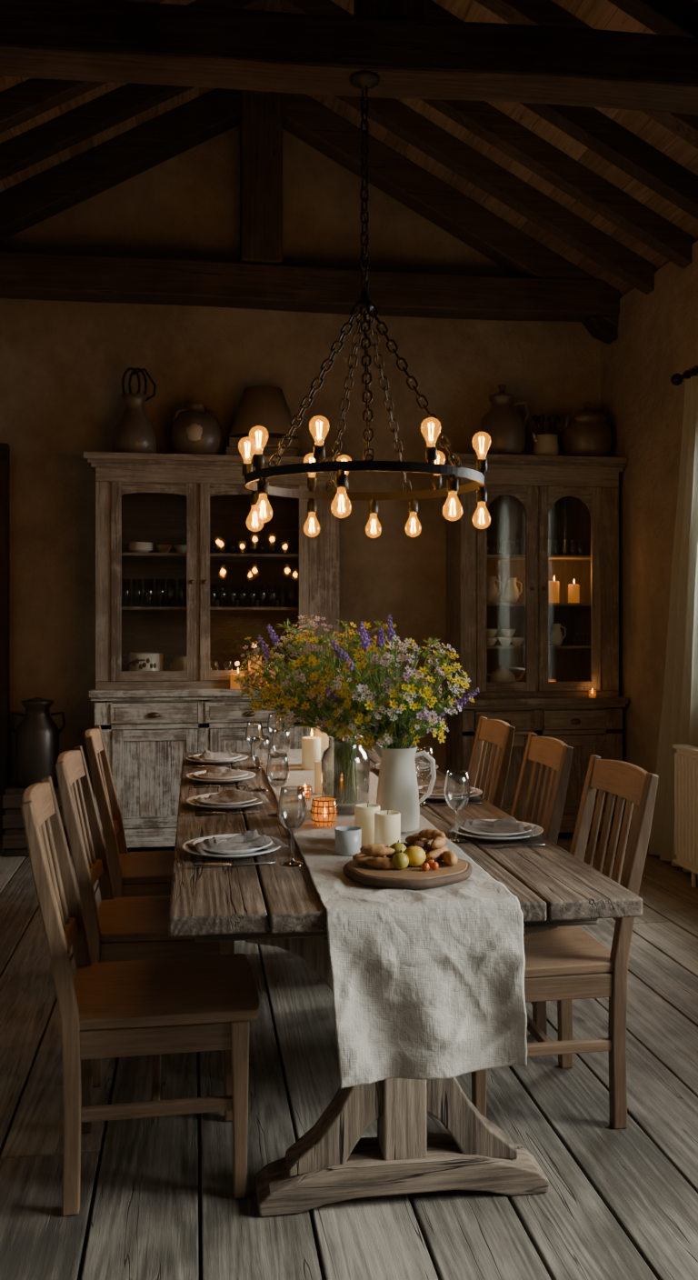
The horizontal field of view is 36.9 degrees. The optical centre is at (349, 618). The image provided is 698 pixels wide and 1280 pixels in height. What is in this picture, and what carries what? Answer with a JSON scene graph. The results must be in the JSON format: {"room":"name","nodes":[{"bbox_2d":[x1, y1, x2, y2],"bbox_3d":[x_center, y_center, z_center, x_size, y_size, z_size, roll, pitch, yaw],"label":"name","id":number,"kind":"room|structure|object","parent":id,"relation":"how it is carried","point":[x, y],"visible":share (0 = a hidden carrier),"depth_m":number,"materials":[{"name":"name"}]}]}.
{"room":"dining room","nodes":[
{"label":"dining room","id":0,"kind":"room"},
{"bbox_2d":[0,124,600,797],"bbox_3d":[-0.611,-0.975,7.011,5.220,4.990,0.250,0,0,-8],"label":"wall","id":1,"kind":"structure","parent":0,"point":[64,364],"depth_m":6.87,"materials":[{"name":"paint"}]},
{"bbox_2d":[0,831,697,1279],"bbox_3d":[0.028,1.480,2.683,4.920,0.120,8.700,0,0,-8],"label":"floor","id":2,"kind":"structure","parent":0,"point":[157,1201],"depth_m":2.79,"materials":[{"name":"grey wood"}]},
{"bbox_2d":[2,781,69,856],"bbox_3d":[-1.903,1.220,6.383,0.360,0.400,0.315,0,0,-8],"label":"wooden crate","id":3,"kind":"object","parent":2,"relation":"on","point":[15,844],"visible":0.48,"depth_m":6.22,"materials":[{"name":"brown wood"}]},
{"bbox_2d":[9,696,66,788],"bbox_3d":[-1.904,0.750,6.390,0.258,0.540,0.258,0,0,37],"label":"milk can","id":4,"kind":"object","parent":3,"relation":"on","point":[37,736],"visible":0.92,"depth_m":6.30,"materials":[{"name":"metal"}]},
{"bbox_2d":[84,725,174,897],"bbox_3d":[-0.732,0.928,4.100,0.588,0.984,0.444,0,0,-9],"label":"dining chair","id":5,"kind":"object","parent":2,"relation":"on","point":[149,873],"visible":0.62,"depth_m":3.90,"materials":[{"name":"brown wood"}]},
{"bbox_2d":[20,775,259,1216],"bbox_3d":[-0.539,0.928,2.725,0.588,0.984,0.444,0,0,-10],"label":"dining chair","id":6,"kind":"object","parent":2,"relation":"on","point":[155,1007],"visible":1,"depth_m":2.55,"materials":[{"name":"brown wood"}]},
{"bbox_2d":[55,745,234,1087],"bbox_3d":[-0.638,0.928,3.399,0.588,0.984,0.444,0,0,-7],"label":"dining chair","id":7,"kind":"object","parent":2,"relation":"on","point":[132,928],"visible":0.59,"depth_m":3.21,"materials":[{"name":"brown wood"}]},
{"bbox_2d":[83,451,350,847],"bbox_3d":[-0.817,0.215,6.556,1.610,2.410,0.530,0,0,-8],"label":"hutch","id":8,"kind":"object","parent":2,"relation":"on","point":[147,724],"visible":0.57,"depth_m":6.38,"materials":[{"name":"brown wood"}]},
{"bbox_2d":[111,367,157,453],"bbox_3d":[-1.333,-1.274,6.495,0.280,0.568,0.280,0,0,-8],"label":"jug","id":9,"kind":"object","parent":8,"relation":"on","point":[134,432],"visible":0.91,"depth_m":6.42,"materials":[{"name":"ceramic"}]},
{"bbox_2d":[128,652,162,681],"bbox_3d":[-1.260,0.318,6.480,0.210,0.205,0.221,0,0,-8],"label":"stoneware crock","id":10,"kind":"object","parent":8,"relation":"on","point":[136,661],"visible":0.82,"depth_m":6.40,"materials":[{"name":"white ceramic"}]},
{"bbox_2d":[170,656,186,670],"bbox_3d":[-1.046,0.335,6.537,0.150,0.190,0.150,0,0,-8],"label":"ceramic canister","id":11,"kind":"object","parent":8,"relation":"in","point":[179,664],"visible":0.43,"depth_m":6.48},
{"bbox_2d":[170,403,224,454],"bbox_3d":[-0.951,-1.163,6.548,0.340,0.345,0.346,0,0,-8],"label":"jug","id":12,"kind":"object","parent":8,"relation":"on","point":[196,431],"visible":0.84,"depth_m":6.43,"materials":[{"name":"ceramic"}]},
{"bbox_2d":[121,540,296,669],"bbox_3d":[-0.882,-0.025,6.586,1.085,0.910,0.287,0,0,-8],"label":"glassware","id":13,"kind":"object","parent":8,"relation":"in","point":[135,546],"visible":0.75,"depth_m":6.51,"materials":[{"name":"clear glass"}]},
{"bbox_2d":[230,670,245,689],"bbox_3d":[-0.677,0.365,6.364,0.090,0.130,0.090,0,0,-8],"label":"candle","id":14,"kind":"object","parent":8,"relation":"in","point":[233,685],"visible":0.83,"depth_m":6.33,"materials":[{"name":"brown wax"}]},
{"bbox_2d":[248,655,261,689],"bbox_3d":[-0.574,0.310,6.385,0.080,0.240,0.080,0,0,-8],"label":"candle","id":15,"kind":"object","parent":8,"relation":"in","point":[255,666],"visible":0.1,"depth_m":6.35,"materials":[{"name":"brown wax"}]},
{"bbox_2d":[224,437,298,456],"bbox_3d":[-0.556,-1.055,6.610,0.450,0.130,0.260,0,0,-8],"label":"wooden boxes","id":16,"kind":"object","parent":8,"relation":"on","point":[269,446],"visible":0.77,"depth_m":6.49,"materials":[{"name":"brown wood"}]},
{"bbox_2d":[227,385,299,439],"bbox_3d":[-0.542,-1.282,6.612,0.450,0.325,0.450,0,0,-8],"label":"lampshade","id":17,"kind":"object","parent":16,"relation":"on","point":[265,409],"visible":0.77,"depth_m":6.47,"materials":[{"name":"fabric"}]},
{"bbox_2d":[169,749,642,1216],"bbox_3d":[-0.060,1.040,3.798,1.104,0.760,2.868,0,0,-8],"label":"dining table","id":18,"kind":"object","parent":2,"relation":"on","point":[273,905],"visible":0.54,"depth_m":2.55,"materials":[{"name":"brown wood"}]},
{"bbox_2d":[185,752,247,764],"bbox_3d":[-0.607,0.645,4.793,0.282,0.030,0.282,0,0,-8],"label":"dinner plate","id":19,"kind":"object","parent":18,"relation":"on","point":[223,761],"visible":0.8,"depth_m":4.71,"materials":[{"name":"white ceramic"}]},
{"bbox_2d":[187,750,249,760],"bbox_3d":[-0.595,0.624,4.792,0.251,0.044,0.164,0,0,-31],"label":"linen napkin","id":20,"kind":"object","parent":19,"relation":"on","point":[206,755],"visible":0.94,"depth_m":4.77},
{"bbox_2d":[192,765,241,768],"bbox_3d":[-0.583,0.654,4.629,0.220,0.012,0.016,0,0,-14],"label":"table knife","id":21,"kind":"object","parent":18,"relation":"on","point":[194,766],"visible":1,"depth_m":4.62,"materials":[{"name":"metal"}]},
{"bbox_2d":[185,769,255,783],"bbox_3d":[-0.521,0.645,4.249,0.282,0.030,0.282,0,0,-8],"label":"dinner plate","id":22,"kind":"object","parent":18,"relation":"on","point":[214,780],"visible":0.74,"depth_m":4.16,"materials":[{"name":"white ceramic"}]},
{"bbox_2d":[191,766,254,779],"bbox_3d":[-0.509,0.626,4.236,0.251,0.041,0.175,0,0,-9],"label":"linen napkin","id":23,"kind":"object","parent":22,"relation":"on","point":[213,772],"visible":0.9,"depth_m":4.22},
{"bbox_2d":[193,784,249,788],"bbox_3d":[-0.497,0.654,4.085,0.220,0.012,0.016,0,0,-14],"label":"table knife","id":24,"kind":"object","parent":18,"relation":"on","point":[197,785],"visible":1,"depth_m":4.07,"materials":[{"name":"metal"}]},
{"bbox_2d":[185,792,262,809],"bbox_3d":[-0.432,0.645,3.676,0.282,0.030,0.282,0,0,-8],"label":"dinner plate","id":25,"kind":"object","parent":18,"relation":"on","point":[214,805],"visible":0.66,"depth_m":3.59,"materials":[{"name":"white ceramic"}]},
{"bbox_2d":[191,789,269,805],"bbox_3d":[-0.417,0.625,3.661,0.251,0.043,0.164,0,0,-18],"label":"linen napkin","id":26,"kind":"object","parent":25,"relation":"on","point":[230,795],"visible":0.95,"depth_m":3.65,"materials":[{"name":"fabric"}]},
{"bbox_2d":[194,811,259,816],"bbox_3d":[-0.407,0.654,3.512,0.220,0.012,0.016,0,0,-14],"label":"table knife","id":27,"kind":"object","parent":18,"relation":"on","point":[203,813],"visible":1,"depth_m":3.50,"materials":[{"name":"metal"}]},
{"bbox_2d":[181,833,280,859],"bbox_3d":[-0.329,0.645,2.944,0.282,0.030,0.282,0,0,-8],"label":"dinner plate","id":28,"kind":"object","parent":18,"relation":"on","point":[237,854],"visible":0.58,"depth_m":2.88,"materials":[{"name":"white ceramic"}]},
{"bbox_2d":[186,829,288,855],"bbox_3d":[-0.314,0.625,2.934,0.251,0.043,0.160,0,0,-23],"label":"linen napkin","id":29,"kind":"object","parent":28,"relation":"on","point":[248,839],"visible":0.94,"depth_m":2.93,"materials":[{"name":"fabric"}]},
{"bbox_2d":[192,861,275,869],"bbox_3d":[-0.304,0.654,2.779,0.220,0.012,0.016,0,0,-15],"label":"table knife","id":30,"kind":"object","parent":18,"relation":"on","point":[201,865],"visible":1,"depth_m":2.77,"materials":[{"name":"metal"}]},
{"bbox_2d":[245,720,262,769],"bbox_3d":[-0.418,0.557,4.608,0.078,0.205,0.078,0,0,20],"label":"wine glass","id":31,"kind":"object","parent":18,"relation":"on","point":[260,722],"visible":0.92,"depth_m":4.59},
{"bbox_2d":[250,736,270,791],"bbox_3d":[-0.340,0.557,4.013,0.078,0.205,0.078,0,0,20],"label":"wine glass","id":32,"kind":"object","parent":18,"relation":"on","point":[254,737],"visible":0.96,"depth_m":4.00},
{"bbox_2d":[266,752,289,817],"bbox_3d":[-0.239,0.557,3.503,0.078,0.205,0.078,0,0,20],"label":"wine glass","id":33,"kind":"object","parent":18,"relation":"on","point":[273,815],"visible":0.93,"depth_m":3.49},
{"bbox_2d":[278,785,307,867],"bbox_3d":[-0.152,0.557,2.808,0.078,0.205,0.078,0,0,20],"label":"wine glass","id":34,"kind":"object","parent":18,"relation":"on","point":[285,863],"visible":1,"depth_m":2.79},
{"bbox_2d":[253,749,527,1089],"bbox_3d":[-0.037,0.835,3.784,0.459,0.386,2.980,0,0,-8],"label":"table runner","id":35,"kind":"object","parent":18,"relation":"on","point":[428,983],"visible":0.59,"depth_m":2.36,"materials":[{"name":"fabric"}]},
{"bbox_2d":[267,712,283,758],"bbox_3d":[-0.345,0.549,4.902,0.078,0.205,0.078,0,0,20],"label":"wine glass","id":36,"kind":"object","parent":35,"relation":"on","point":[270,734],"visible":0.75,"depth_m":4.89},
{"bbox_2d":[271,728,290,780],"bbox_3d":[-0.275,0.549,4.225,0.078,0.205,0.078,0,0,20],"label":"wine glass","id":37,"kind":"object","parent":35,"relation":"on","point":[275,729],"visible":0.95,"depth_m":4.21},
{"bbox_2d":[297,783,312,800],"bbox_3d":[-0.158,0.621,3.737,0.057,0.060,0.057,0,0,-8],"label":"tealight holder","id":38,"kind":"object","parent":35,"relation":"on","point":[308,795],"visible":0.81,"depth_m":3.73,"materials":[{"name":"orange glass"}]},
{"bbox_2d":[301,730,320,769],"bbox_3d":[-0.163,0.564,4.525,0.084,0.175,0.084,0,0,-8],"label":"candle","id":39,"kind":"object","parent":35,"relation":"on","point":[311,745],"visible":0.95,"depth_m":4.49,"materials":[{"name":"beige wax"}]},
{"bbox_2d":[314,759,328,794],"bbox_3d":[-0.104,0.586,3.886,0.050,0.130,0.050,0,0,-8],"label":"candle","id":40,"kind":"object","parent":35,"relation":"on","point":[317,764],"visible":0.68,"depth_m":3.87,"materials":[{"name":"beige wax"}]},
{"bbox_2d":[312,725,333,765],"bbox_3d":[-0.111,0.546,4.654,0.100,0.210,0.100,0,0,-8],"label":"candle","id":41,"kind":"object","parent":35,"relation":"on","point":[324,736],"visible":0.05,"depth_m":4.61,"materials":[{"name":"beige wax"}]},
{"bbox_2d":[310,796,338,826],"bbox_3d":[-0.077,0.610,3.294,0.088,0.082,0.088,0,0,-8],"label":"tealight holder","id":42,"kind":"object","parent":35,"relation":"on","point":[324,819],"visible":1,"depth_m":3.28,"materials":[{"name":"orange glass"}]},
{"bbox_2d":[321,733,369,814],"bbox_3d":[-0.012,0.523,3.536,0.164,0.255,0.164,0,0,-8],"label":"glass jar vase","id":43,"kind":"object","parent":35,"relation":"on","point":[342,810],"visible":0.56,"depth_m":3.50,"materials":[{"name":"glass"}]},
{"bbox_2d":[233,614,404,803],"bbox_3d":[-0.123,0.304,3.438,0.554,0.636,0.476,0,0,22],"label":"bouquet","id":44,"kind":"object","parent":43,"relation":"in","point":[298,705],"visible":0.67,"depth_m":3.41,"materials":[{"name":"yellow plant"}]},
{"bbox_2d":[334,825,361,856],"bbox_3d":[-0.002,0.616,2.891,0.074,0.070,0.074,0,0,-8],"label":"candle cup","id":45,"kind":"object","parent":35,"relation":"on","point":[348,838],"visible":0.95,"depth_m":2.86,"materials":[{"name":"grey ceramic"}]},
{"bbox_2d":[354,801,379,845],"bbox_3d":[0.054,0.591,3.025,0.074,0.120,0.074,0,0,-8],"label":"candle","id":46,"kind":"object","parent":35,"relation":"on","point":[364,813],"visible":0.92,"depth_m":2.99,"materials":[{"name":"beige wax"}]},
{"bbox_2d":[374,809,400,845],"bbox_3d":[0.108,0.593,2.937,0.074,0.115,0.074,0,0,-8],"label":"candle","id":47,"kind":"object","parent":35,"relation":"on","point":[387,823],"visible":0.77,"depth_m":2.91,"materials":[{"name":"beige wax"}]},
{"bbox_2d":[371,745,436,832],"bbox_3d":[0.162,0.522,3.220,0.179,0.259,0.136,0,0,28],"label":"pitcher","id":48,"kind":"object","parent":35,"relation":"on","point":[397,786],"visible":0.7,"depth_m":3.18,"materials":[{"name":"ceramic"}]},
{"bbox_2d":[306,614,479,751],"bbox_3d":[0.138,0.275,3.206,0.518,0.574,0.427,0,0,5],"label":"bouquet","id":49,"kind":"object","parent":48,"relation":"in","point":[383,719],"visible":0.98,"depth_m":3.13,"materials":[{"name":"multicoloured plant"}]},
{"bbox_2d":[342,857,472,889],"bbox_3d":[0.153,0.637,2.647,0.333,0.024,0.301,0,0,-8],"label":"serving board","id":50,"kind":"object","parent":35,"relation":"on","point":[410,877],"visible":0.71,"depth_m":2.55,"materials":[{"name":"brown wood"}]},
{"bbox_2d":[352,851,365,859],"bbox_3d":[0.048,0.611,2.686,0.087,0.029,0.031,0,0,-43],"label":"bread crisp","id":51,"kind":"object","parent":50,"relation":"on","point":[361,854],"visible":0.26,"depth_m":2.66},
{"bbox_2d":[360,843,389,850],"bbox_3d":[0.069,0.591,2.680,0.083,0.025,0.027,0,0,-20],"label":"bread crisp","id":52,"kind":"object","parent":51,"relation":"on","point":[376,845],"visible":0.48,"depth_m":2.67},
{"bbox_2d":[355,854,389,865],"bbox_3d":[0.063,0.611,2.649,0.099,0.029,0.032,0,0,-26],"label":"bread crisp","id":53,"kind":"object","parent":50,"relation":"on","point":[361,860],"visible":0.59,"depth_m":2.63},
{"bbox_2d":[360,846,394,856],"bbox_3d":[0.072,0.589,2.640,0.087,0.025,0.027,0,0,3],"label":"bread crisp","id":54,"kind":"object","parent":53,"relation":"on","point":[373,851],"visible":1,"depth_m":2.63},
{"bbox_2d":[365,857,395,869],"bbox_3d":[0.085,0.611,2.606,0.093,0.029,0.031,0,0,14],"label":"bread crisp","id":55,"kind":"object","parent":50,"relation":"on","point":[379,863],"visible":0.94,"depth_m":2.60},
{"bbox_2d":[389,840,406,859],"bbox_3d":[0.125,0.597,2.677,0.050,0.056,0.050,0,0,-8],"label":"lemon","id":56,"kind":"object","parent":50,"relation":"on","point":[397,846],"visible":0.54,"depth_m":2.66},
{"bbox_2d":[392,850,409,869],"bbox_3d":[0.128,0.601,2.602,0.042,0.048,0.042,0,0,-8],"label":"pear","id":57,"kind":"object","parent":50,"relation":"on","point":[401,860],"visible":1,"depth_m":2.59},
{"bbox_2d":[400,842,410,848],"bbox_3d":[0.154,0.607,2.749,0.103,0.037,0.042,0,0,-8],"label":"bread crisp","id":58,"kind":"object","parent":50,"relation":"on","point":[406,845],"visible":0.11,"depth_m":2.74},
{"bbox_2d":[403,843,426,866],"bbox_3d":[0.164,0.596,2.632,0.059,0.058,0.054,0,0,-8],"label":"lemon","id":59,"kind":"object","parent":50,"relation":"on","point":[416,855],"visible":0.91,"depth_m":2.61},
{"bbox_2d":[410,838,428,856],"bbox_3d":[0.179,0.595,2.690,0.048,0.059,0.048,0,0,-8],"label":"fig","id":60,"kind":"object","parent":50,"relation":"on","point":[420,844],"visible":0.42,"depth_m":2.68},
{"bbox_2d":[421,860,429,870],"bbox_3d":[0.189,0.612,2.585,0.020,0.026,0.020,0,0,-8],"label":"cherry tomato","id":61,"kind":"object","parent":50,"relation":"on","point":[425,866],"visible":1,"depth_m":2.58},
{"bbox_2d":[424,842,433,851],"bbox_3d":[0.207,0.607,2.734,0.039,0.037,0.104,0,0,-44],"label":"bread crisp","id":62,"kind":"object","parent":50,"relation":"on","point":[429,846],"visible":0.19,"depth_m":2.72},
{"bbox_2d":[405,832,432,844],"bbox_3d":[0.190,0.579,2.748,0.094,0.033,0.035,0,0,-37],"label":"bread crisp","id":63,"kind":"object","parent":62,"relation":"on","point":[410,839],"visible":0.48,"depth_m":2.73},
{"bbox_2d":[427,856,434,867],"bbox_3d":[0.206,0.612,2.623,0.020,0.026,0.020,0,0,-8],"label":"cherry tomato","id":64,"kind":"object","parent":50,"relation":"on","point":[429,862],"visible":0.72,"depth_m":2.62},
{"bbox_2d":[430,859,439,869],"bbox_3d":[0.213,0.612,2.597,0.020,0.026,0.020,0,0,-8],"label":"cherry tomato","id":65,"kind":"object","parent":50,"relation":"on","point":[435,865],"visible":1,"depth_m":2.59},
{"bbox_2d":[426,845,448,861],"bbox_3d":[0.234,0.607,2.693,0.039,0.037,0.104,0,0,30],"label":"bread crisp","id":66,"kind":"object","parent":50,"relation":"on","point":[436,854],"visible":0.72,"depth_m":2.67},
{"bbox_2d":[430,836,446,849],"bbox_3d":[0.233,0.577,2.698,0.035,0.033,0.094,0,0,13],"label":"bread crisp","id":67,"kind":"object","parent":66,"relation":"on","point":[438,842],"visible":0.85,"depth_m":2.67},
{"bbox_2d":[418,828,445,839],"bbox_3d":[0.216,0.561,2.710,0.073,0.029,0.030,0,0,25],"label":"bread crisp","id":68,"kind":"object","parent":67,"relation":"on","point":[430,834],"visible":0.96,"depth_m":2.70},
{"bbox_2d":[442,850,458,865],"bbox_3d":[0.257,0.609,2.656,0.035,0.033,0.088,0,0,-8],"label":"bread crisp","id":69,"kind":"object","parent":50,"relation":"on","point":[449,857],"visible":0.98,"depth_m":2.63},
{"bbox_2d":[373,760,438,773],"bbox_3d":[0.245,0.645,4.504,0.282,0.030,0.282,0,0,-8],"label":"dinner plate","id":70,"kind":"object","parent":18,"relation":"on","point":[418,770],"visible":0.25,"depth_m":4.43,"materials":[{"name":"white ceramic"}]},
{"bbox_2d":[374,761,430,769],"bbox_3d":[0.235,0.625,4.489,0.251,0.042,0.163,0,0,-1],"label":"linen napkin","id":71,"kind":"object","parent":70,"relation":"on","point":[417,764],"visible":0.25,"depth_m":4.47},
{"bbox_2d":[416,745,433,806],"bbox_3d":[0.263,0.557,3.698,0.078,0.205,0.078,0,0,20],"label":"wine glass","id":72,"kind":"object","parent":18,"relation":"on","point":[430,747],"visible":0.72,"depth_m":3.69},
{"bbox_2d":[418,784,482,800],"bbox_3d":[0.351,0.645,3.853,0.282,0.030,0.282,0,0,-8],"label":"dinner plate","id":73,"kind":"object","parent":18,"relation":"on","point":[434,796],"visible":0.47,"depth_m":3.76,"materials":[{"name":"white ceramic"}]},
{"bbox_2d":[418,780,478,797],"bbox_3d":[0.341,0.625,3.843,0.252,0.043,0.167,0,0,-1],"label":"linen napkin","id":74,"kind":"object","parent":73,"relation":"on","point":[438,786],"visible":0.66,"depth_m":3.82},
{"bbox_2d":[428,801,481,805],"bbox_3d":[0.374,0.655,3.689,0.193,0.009,0.022,0,0,-8],"label":"fork","id":75,"kind":"object","parent":18,"relation":"on","point":[468,803],"visible":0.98,"depth_m":3.69,"materials":[{"name":"metal"}]},
{"bbox_2d":[443,770,469,843],"bbox_3d":[0.321,0.557,3.100,0.078,0.205,0.078,0,0,20],"label":"wine glass","id":76,"kind":"object","parent":18,"relation":"on","point":[448,773],"visible":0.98,"depth_m":3.09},
{"bbox_2d":[450,819,543,840],"bbox_3d":[0.447,0.645,3.169,0.282,0.030,0.282,0,0,-8],"label":"dinner plate","id":77,"kind":"object","parent":18,"relation":"on","point":[487,836],"visible":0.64,"depth_m":3.08,"materials":[{"name":"white ceramic"}]},
{"bbox_2d":[448,816,537,837],"bbox_3d":[0.435,0.624,3.161,0.251,0.045,0.159,0,0,15],"label":"linen napkin","id":78,"kind":"object","parent":77,"relation":"on","point":[509,825],"visible":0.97,"depth_m":3.15,"materials":[{"name":"fabric"}]},
{"bbox_2d":[479,843,545,848],"bbox_3d":[0.469,0.655,3.006,0.193,0.009,0.022,0,0,-8],"label":"knife","id":79,"kind":"object","parent":18,"relation":"on","point":[527,845],"visible":1,"depth_m":3.00,"materials":[{"name":"metal"}]},
{"bbox_2d":[464,716,515,809],"bbox_3d":[0.366,0.928,4.399,0.588,0.984,0.444,0,0,-9],"label":"dining chair","id":80,"kind":"object","parent":2,"relation":"on","point":[499,734],"visible":0.23,"depth_m":4.43,"materials":[{"name":"brown wood"}]},
{"bbox_2d":[437,453,628,839],"bbox_3d":[1.198,0.190,6.874,1.158,2.460,0.490,0,0,-8],"label":"hutch","id":81,"kind":"object","parent":2,"relation":"on","point":[534,501],"visible":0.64,"depth_m":6.74,"materials":[{"name":"brown wood"}]},
{"bbox_2d":[486,576,501,602],"bbox_3d":[0.921,-0.185,6.787,0.107,0.171,0.107,0,0,37],"label":"ceramic jug","id":82,"kind":"object","parent":81,"relation":"in","point":[492,590],"visible":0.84,"depth_m":6.75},
{"bbox_2d":[478,384,530,454],"bbox_3d":[1.002,-1.285,6.840,0.309,0.490,0.309,0,0,33],"label":"jug","id":83,"kind":"object","parent":81,"relation":"on","point":[503,430],"visible":0.84,"depth_m":6.73,"materials":[{"name":"ceramic"}]},
{"bbox_2d":[486,629,524,646],"bbox_3d":[1.007,0.125,6.800,0.276,0.110,0.094,0,0,-8],"label":"stacked bowls","id":84,"kind":"object","parent":81,"relation":"in","point":[491,640],"visible":0.95,"depth_m":6.77,"materials":[{"name":"white ceramic"}]},
{"bbox_2d":[486,666,525,681],"bbox_3d":[1.013,0.410,6.801,0.218,0.200,0.190,0,0,33],"label":"teapot","id":85,"kind":"object","parent":81,"relation":"in","point":[501,675],"visible":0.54,"depth_m":6.75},
{"bbox_2d":[503,578,521,602],"bbox_3d":[1.060,-0.181,6.808,0.102,0.162,0.102,0,0,37],"label":"ceramic jug","id":86,"kind":"object","parent":81,"relation":"in","point":[511,593],"visible":0.97,"depth_m":6.78,"materials":[{"name":"white ceramic"}]},
{"bbox_2d":[488,540,589,645],"bbox_3d":[1.229,-0.165,6.822,0.725,0.690,0.062,0,0,-8],"label":"glassware","id":87,"kind":"object","parent":81,"relation":"in","point":[577,635],"visible":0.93,"depth_m":6.83,"materials":[{"name":"clear glass"}]},
{"bbox_2d":[531,413,559,455],"bbox_3d":[1.298,-1.189,6.882,0.170,0.299,0.174,0,0,19],"label":"utensil crock","id":88,"kind":"object","parent":81,"relation":"on","point":[545,444],"visible":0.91,"depth_m":6.84,"materials":[{"name":"brown ceramic"}]},
{"bbox_2d":[549,576,559,602],"bbox_3d":[1.335,-0.190,6.808,0.068,0.180,0.068,0,0,-8],"label":"candle","id":89,"kind":"object","parent":81,"relation":"in","point":[554,585],"visible":1,"depth_m":6.78,"materials":[{"name":"brown wax"}]},
{"bbox_2d":[550,623,566,645],"bbox_3d":[1.370,0.108,6.894,0.090,0.144,0.090,0,0,37],"label":"ceramic jug","id":90,"kind":"object","parent":81,"relation":"in","point":[556,638],"visible":0.87,"depth_m":6.87,"materials":[{"name":"white ceramic"}]},
{"bbox_2d":[568,579,579,602],"bbox_3d":[1.468,-0.180,6.828,0.072,0.160,0.072,0,0,-8],"label":"candle","id":91,"kind":"object","parent":81,"relation":"in","point":[573,589],"visible":1,"depth_m":6.80,"materials":[{"name":"brown wax"}]},
{"bbox_2d":[561,401,612,457],"bbox_3d":[1.575,-1.238,6.924,0.328,0.395,0.328,0,0,8],"label":"pot","id":92,"kind":"object","parent":81,"relation":"on","point":[586,432],"visible":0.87,"depth_m":6.80,"materials":[{"name":"ceramic"}]},
{"bbox_2d":[588,689,597,697],"bbox_3d":[1.565,0.480,6.721,0.057,0.060,0.057,0,0,-8],"label":"candle","id":93,"kind":"object","parent":81,"relation":"on","point":[591,694],"visible":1,"depth_m":6.70,"materials":[{"name":"orange glass"}]},
{"bbox_2d":[510,732,573,1035],"bbox_3d":[0.463,0.928,3.741,0.588,0.984,0.444,0,0,-7],"label":"dining chair","id":94,"kind":"object","parent":2,"relation":"on","point":[555,754],"visible":0.19,"depth_m":3.75,"materials":[{"name":"brown wood"}]},
{"bbox_2d":[471,754,659,1129],"bbox_3d":[0.559,0.928,3.092,0.588,0.984,0.444,0,0,-9],"label":"dining chair","id":95,"kind":"object","parent":2,"relation":"on","point":[563,965],"visible":0.5,"depth_m":2.92,"materials":[{"name":"brown wood"}]},
{"bbox_2d":[672,744,697,887],"bbox_3d":[1.887,1.052,5.080,0.082,0.735,1.220,0,0,-8],"label":"panel radiator","id":96,"kind":"object","parent":2,"relation":"on","point":[686,755],"visible":1,"depth_m":5.52,"materials":[{"name":"metal"}]},
{"bbox_2d":[0,0,697,298],"bbox_3d":[0.028,-2.832,2.683,4.920,1.457,8.900,0,0,-8],"label":"ceiling","id":97,"kind":"structure","parent":0,"point":[600,15],"depth_m":6.08,"materials":[{"name":"brown wood"}]},
{"bbox_2d":[254,0,283,95],"bbox_3d":[0.028,-3.365,2.683,0.100,0.170,8.500,0,0,-8],"label":"ridge beam","id":98,"kind":"structure","parent":97,"relation":"attached to","point":[272,5],"depth_m":5.62,"materials":[{"name":"brown wood"}]},
{"bbox_2d":[0,88,618,327],"bbox_3d":[-0.560,-2.704,6.670,4.720,1.542,0.240,0,0,-8],"label":"roof truss","id":99,"kind":"object","parent":97,"relation":"attached to","point":[262,119],"visible":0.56,"depth_m":6.56,"materials":[{"name":"brown wood"}]},
{"bbox_2d":[0,250,619,321],"bbox_3d":[-0.561,-2.114,6.672,4.720,0.242,0.238,0,0,-8],"label":"tie beam","id":100,"kind":"structure","parent":97,"relation":"attached to","point":[23,275],"depth_m":6.62,"materials":[{"name":"brown wood"}]},
{"bbox_2d":[0,0,697,115],"bbox_3d":[-0.166,-2.162,3.999,4.728,0.217,0.238,0,0,-7],"label":"tie beam","id":101,"kind":"structure","parent":97,"relation":"attached to","point":[113,41],"depth_m":3.94,"materials":[{"name":"brown wood"}]},
{"bbox_2d":[241,70,487,532],"bbox_3d":[0.057,-1.202,3.994,0.945,1.721,0.929,0,0,-8],"label":"ring chandelier","id":102,"kind":"object","parent":101,"relation":"hanging from","point":[365,80],"visible":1,"depth_m":3.93,"materials":[{"name":"black metal"}]},
{"bbox_2d":[0,0,697,294],"bbox_3d":[0.061,-2.742,2.460,4.720,1.472,7.460,0,0,-8],"label":"rafters","id":103,"kind":"object","parent":97,"relation":"attached to","point":[26,100],"depth_m":5.81,"materials":[{"name":"wood"}]},
{"bbox_2d":[600,240,697,818],"bbox_3d":[2.487,-0.295,3.046,0.250,3.630,8.500,0,0,-8],"label":"wall","id":104,"kind":"structure","parent":0,"point":[657,339],"depth_m":6.49,"materials":[{"name":"paint"}]},
{"bbox_2d":[581,316,617,344],"bbox_3d":[1.677,-1.927,7.000,0.194,0.145,0.160,0,0,-8],"label":"corbel","id":105,"kind":"object","parent":104,"relation":"attached to","point":[598,327],"visible":0.98,"depth_m":6.93,"materials":[{"name":"brown wood"}]},
{"bbox_2d":[670,365,697,385],"bbox_3d":[2.019,-1.345,4.933,0.123,0.068,2.018,0,0,-8],"label":"curtain rod","id":106,"kind":"object","parent":104,"relation":"attached to","point":[676,379],"visible":0.89,"depth_m":5.82,"materials":[{"name":"black metal"}]},
{"bbox_2d":[648,375,697,879],"bbox_3d":[1.871,0.040,5.811,0.064,2.720,0.910,0,0,-8],"label":"linen curtain","id":107,"kind":"object","parent":106,"relation":"hanging from","point":[679,717],"visible":0.83,"depth_m":5.82,"materials":[{"name":"fabric"}]},
{"bbox_3d":[-2.430,-0.295,2.320,0.250,3.630,8.500,0,0,-8],"label":"wall","id":108,"kind":"structure","parent":0,"visible":0},
{"bbox_2d":[0,443,9,843],"bbox_3d":[-2.516,0.160,6.550,0.735,2.520,0.097,0,0,-8],"label":"door","id":109,"kind":"structure","parent":108,"relation":"in","point":[4,447],"depth_m":6.58,"materials":[{"name":"brown wood"}]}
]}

